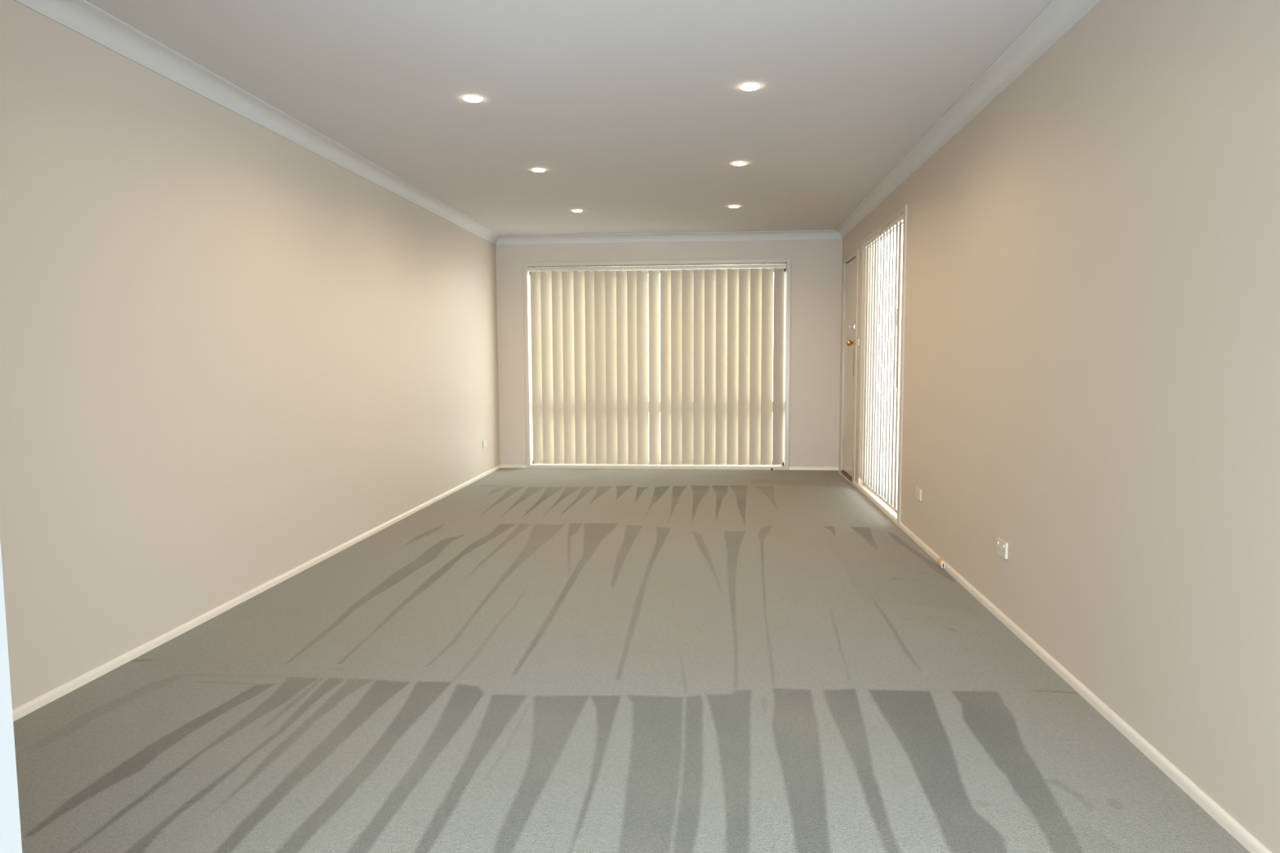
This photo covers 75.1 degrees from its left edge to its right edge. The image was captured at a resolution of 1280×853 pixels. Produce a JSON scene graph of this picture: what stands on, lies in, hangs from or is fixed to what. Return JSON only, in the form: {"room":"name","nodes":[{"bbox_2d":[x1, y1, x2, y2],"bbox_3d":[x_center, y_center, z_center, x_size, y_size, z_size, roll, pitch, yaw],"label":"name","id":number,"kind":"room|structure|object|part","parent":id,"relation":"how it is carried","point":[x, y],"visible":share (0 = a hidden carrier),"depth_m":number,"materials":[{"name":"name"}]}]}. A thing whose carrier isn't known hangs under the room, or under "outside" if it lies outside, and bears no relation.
{"room":"empty living room","nodes":[
{"label":"empty living room","id":0,"kind":"room"},
{"bbox_2d":[0,540,22,852],"bbox_3d":[-0.413,-0.118,0.988,3.843,2.400,0.136,0,5,5],"label":"wall","id":1,"kind":"structure","parent":0,"point":[10,821],"depth_m":1.13,"materials":[{"name":"paint"}]},
{"bbox_2d":[0,0,499,709],"bbox_3d":[-1.902,-0.446,4.984,0.160,2.400,7.828,0,5,5],"label":"wall","id":2,"kind":"structure","parent":0,"point":[232,355],"depth_m":3.59,"materials":[{"name":"beige paint"}]},
{"bbox_2d":[12,464,500,721],"bbox_3d":[-1.812,0.735,5.056,0.012,0.035,7.548,0,5,5],"label":"baseboard","id":3,"kind":"structure","parent":2,"relation":"attached to","point":[18,713],"depth_m":3.64,"materials":[{"name":"beige paint"}]},
{"bbox_2d":[13,0,502,244],"bbox_3d":[-1.784,-1.600,4.856,0.092,0.079,7.548,0,5,5],"label":"trim","id":4,"kind":"structure","parent":2,"relation":"attached to","point":[82,17],"depth_m":3.74,"materials":[{"name":"white paint"}]},
{"bbox_2d":[482,440,486,448],"bbox_3d":[-1.527,0.172,8.198,0.016,0.072,0.115,0,5,5],"label":"power outlet","id":5,"kind":"object","parent":2,"relation":"attached to","point":[484,442],"visible":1,"depth_m":8.17,"materials":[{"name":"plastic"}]},
{"bbox_2d":[85,0,1050,235],"bbox_3d":[0.568,-1.550,2.926,8.120,0.120,11.288,0,5,5],"label":"ceiling","id":6,"kind":"structure","parent":0,"point":[637,115],"depth_m":3.82,"materials":[{"name":"white paint"}]},
{"bbox_2d":[462,95,483,102],"bbox_3d":[-0.800,-1.567,3.989,0.098,0.009,0.098,0,5,5],"label":"recessed light","id":7,"kind":"object","parent":6,"relation":"in","point":[468,98],"visible":1,"depth_m":3.97,"materials":[{"name":"white plastic"}]},
{"bbox_2d":[531,168,546,172],"bbox_3d":[-0.670,-1.696,5.512,0.098,0.009,0.098,0,5,5],"label":"recessed light","id":8,"kind":"object","parent":6,"relation":"in","point":[537,170],"visible":1,"depth_m":5.49,"materials":[{"name":"white plastic"}]},
{"bbox_2d":[572,209,582,212],"bbox_3d":[-0.530,-1.825,7.054,0.098,0.009,0.098,0,5,5],"label":"recessed light","id":9,"kind":"object","parent":6,"relation":"in","point":[574,211],"visible":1,"depth_m":7.03,"materials":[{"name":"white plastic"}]},
{"bbox_2d":[728,204,740,208],"bbox_3d":[0.778,-1.818,6.886,0.098,0.009,0.098,0,5,5],"label":"recessed light","id":10,"kind":"object","parent":6,"relation":"in","point":[731,206],"visible":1,"depth_m":6.87,"materials":[{"name":"white plastic"}]},
{"bbox_2d":[732,161,746,165],"bbox_3d":[0.640,-1.689,5.354,0.098,0.009,0.098,0,5,5],"label":"recessed light","id":11,"kind":"object","parent":6,"relation":"in","point":[735,163],"visible":1,"depth_m":5.33,"materials":[{"name":"white plastic"}]},
{"bbox_2d":[739,83,760,90],"bbox_3d":[0.506,-1.561,3.832,0.098,0.009,0.098,0,5,5],"label":"recessed light","id":12,"kind":"object","parent":6,"relation":"in","point":[746,86],"visible":1,"depth_m":3.81,"materials":[{"name":"white plastic"}]},
{"bbox_2d":[13,467,1249,852],"bbox_3d":[-0.069,0.762,4.840,3.523,0.001,7.668,0,5,5],"label":"floor","id":13,"kind":"structure","parent":0,"point":[522,660],"depth_m":2.74,"materials":[{"name":"grey carpet"}]},
{"bbox_2d":[495,239,842,466],"bbox_3d":[0.275,-0.761,8.625,3.523,2.400,0.160,0,5,5],"label":"wall","id":14,"kind":"structure","parent":0,"point":[816,264],"depth_m":8.46,"materials":[{"name":"beige paint"}]},
{"bbox_2d":[523,257,791,470],"bbox_3d":[0.167,-0.622,8.639,2.726,2.160,0.174,0,5,5],"label":"window","id":15,"kind":"structure","parent":14,"relation":"in","point":[526,274],"depth_m":8.58,"materials":[{"name":"beige paint"}]},
{"bbox_3d":[-1.178,-0.629,8.684,0.039,2.140,0.024,0,5,5],"label":"architrave","id":16,"kind":"part","parent":15,"relation":"part of","materials":[{"name":"beige paint"}]},
{"bbox_2d":[528,263,786,465],"bbox_3d":[0.164,-0.625,8.607,2.644,2.050,0.072,0,5,5],"label":"vertical blind","id":17,"kind":"object","parent":15,"relation":"attached to","point":[722,339],"visible":1,"depth_m":8.60,"materials":[{"name":"beige fabric"}]},
{"bbox_3d":[0.155,-1.671,8.476,2.648,0.042,0.024,0,5,5],"label":"architrave","id":18,"kind":"part","parent":15,"relation":"part of","materials":[{"name":"beige paint"}]},
{"bbox_3d":[0.172,0.429,8.728,2.652,0.052,0.172,0,5,5],"label":"sill","id":19,"kind":"part","parent":15,"relation":"part of","materials":[{"name":"beige paint"}]},
{"bbox_3d":[1.498,-0.622,8.444,0.039,2.140,0.024,0,5,5],"label":"architrave","id":20,"kind":"part","parent":15,"relation":"part of","materials":[{"name":"beige paint"}]},
{"bbox_2d":[496,230,841,244],"bbox_3d":[0.258,-1.907,8.403,3.523,0.079,0.092,0,5,5],"label":"trim","id":21,"kind":"structure","parent":14,"relation":"attached to","point":[791,234],"depth_m":8.41,"materials":[{"name":"white paint"}]},
{"bbox_2d":[500,464,839,470],"bbox_3d":[0.273,0.424,8.638,3.523,0.035,0.012,0,5,5],"label":"baseboard","id":22,"kind":"structure","parent":14,"relation":"attached to","point":[790,468],"depth_m":8.51,"materials":[{"name":"beige paint"}]},
{"bbox_2d":[937,557,945,568],"bbox_3d":[1.657,0.750,4.585,0.022,0.037,0.098,0,5,5],"label":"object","id":23,"kind":"object","parent":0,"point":[940,562],"visible":1,"depth_m":4.55,"materials":[{"name":"plastic"}]},
{"bbox_2d":[839,0,1279,852],"bbox_3d":[1.741,-0.386,4.661,0.110,2.500,7.828,0,5,5],"label":"wall","id":24,"kind":"structure","parent":0,"point":[1091,359],"depth_m":2.57,"materials":[{"name":"beige paint"}]},
{"bbox_2d":[838,248,859,484],"bbox_3d":[1.993,-0.543,7.834,0.178,2.120,1.013,0,5,5],"label":"door","id":25,"kind":"structure","parent":24,"relation":"in","point":[850,268],"depth_m":7.94,"materials":[{"name":"beige paint"}]},
{"bbox_3d":[2.064,-0.576,8.279,0.116,2.071,0.110,0,5,5],"label":"frame","id":26,"kind":"part","parent":25,"relation":"part of","materials":[{"name":"beige paint"}]},
{"bbox_3d":[2.025,-1.585,7.793,0.112,0.037,0.693,0,5,5],"label":"frame","id":27,"kind":"part","parent":25,"relation":"part of","materials":[{"name":"beige paint"}]},
{"bbox_3d":[1.921,-0.762,7.588,0.076,0.062,0.062,0,5,5],"label":"knob","id":28,"kind":"part","parent":25,"relation":"part of","materials":[{"name":"gold metal"}]},
{"bbox_3d":[1.992,-0.524,7.488,0.118,2.100,0.097,0,5,5],"label":"frame","id":29,"kind":"part","parent":25,"relation":"part of","materials":[{"name":"beige paint"}]},
{"bbox_2d":[858,204,906,525],"bbox_3d":[1.911,-0.453,6.431,0.150,2.176,1.718,0,5,5],"label":"window","id":30,"kind":"structure","parent":24,"relation":"in","point":[895,512],"depth_m":7.08,"materials":[{"name":"beige paint"}]},
{"bbox_3d":[1.905,0.602,6.539,0.116,0.054,1.620,0,5,5],"label":"sill","id":31,"kind":"part","parent":30,"relation":"part of","materials":[{"name":"beige paint"}]},
{"bbox_2d":[861,211,903,508],"bbox_3d":[1.861,-0.493,6.451,0.044,2.043,1.612,0,5,5],"label":"vertical blind","id":32,"kind":"object","parent":30,"relation":"attached to","point":[896,221],"visible":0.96,"depth_m":6.30,"materials":[{"name":"white fabric"}]},
{"bbox_3d":[1.799,-0.847,5.813,0.012,1.148,0.028,0,5,5],"label":"control cord","id":33,"kind":"part","parent":32,"relation":"part of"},
{"bbox_3d":[1.848,-1.526,6.381,0.012,0.030,1.648,0,5,5],"label":"architrave","id":34,"kind":"part","parent":30,"relation":"part of","materials":[{"name":"beige paint"}]},
{"bbox_3d":[1.772,-0.395,5.618,0.020,2.156,0.070,0,5,5],"label":"architrave","id":35,"kind":"part","parent":30,"relation":"part of","materials":[{"name":"beige paint"}]},
{"bbox_2d":[915,486,921,501],"bbox_3d":[1.722,0.417,5.147,0.012,0.072,0.115,0,5,5],"label":"wall plate","id":36,"kind":"object","parent":24,"relation":"attached to","point":[918,491],"visible":1,"depth_m":5.13,"materials":[{"name":"plastic"}]},
{"bbox_2d":[834,0,1101,239],"bbox_3d":[1.633,-1.591,4.549,0.092,0.079,7.548,0,5,5],"label":"trim","id":37,"kind":"structure","parent":24,"relation":"attached to","point":[1057,17],"depth_m":3.79,"materials":[{"name":"white paint"}]},
{"bbox_2d":[996,537,1008,559],"bbox_3d":[1.585,0.533,3.648,0.016,0.072,0.115,0,5,5],"label":"power outlet","id":38,"kind":"object","parent":24,"relation":"attached to","point":[1002,545],"visible":1,"depth_m":3.63,"materials":[{"name":"plastic"}]},
{"bbox_2d":[853,480,1271,852],"bbox_3d":[1.641,0.784,4.261,0.012,0.035,6.580,0,5,5],"label":"baseboard","id":39,"kind":"structure","parent":24,"relation":"attached to","point":[1232,826],"depth_m":2.61,"materials":[{"name":"beige paint"}]},
{"label":"outside","id":40,"kind":"structure","parent":0,"visible":0},
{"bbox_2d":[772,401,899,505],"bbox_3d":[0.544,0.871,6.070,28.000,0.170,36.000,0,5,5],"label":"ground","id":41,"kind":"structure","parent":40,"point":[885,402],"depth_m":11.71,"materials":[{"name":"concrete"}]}
]}

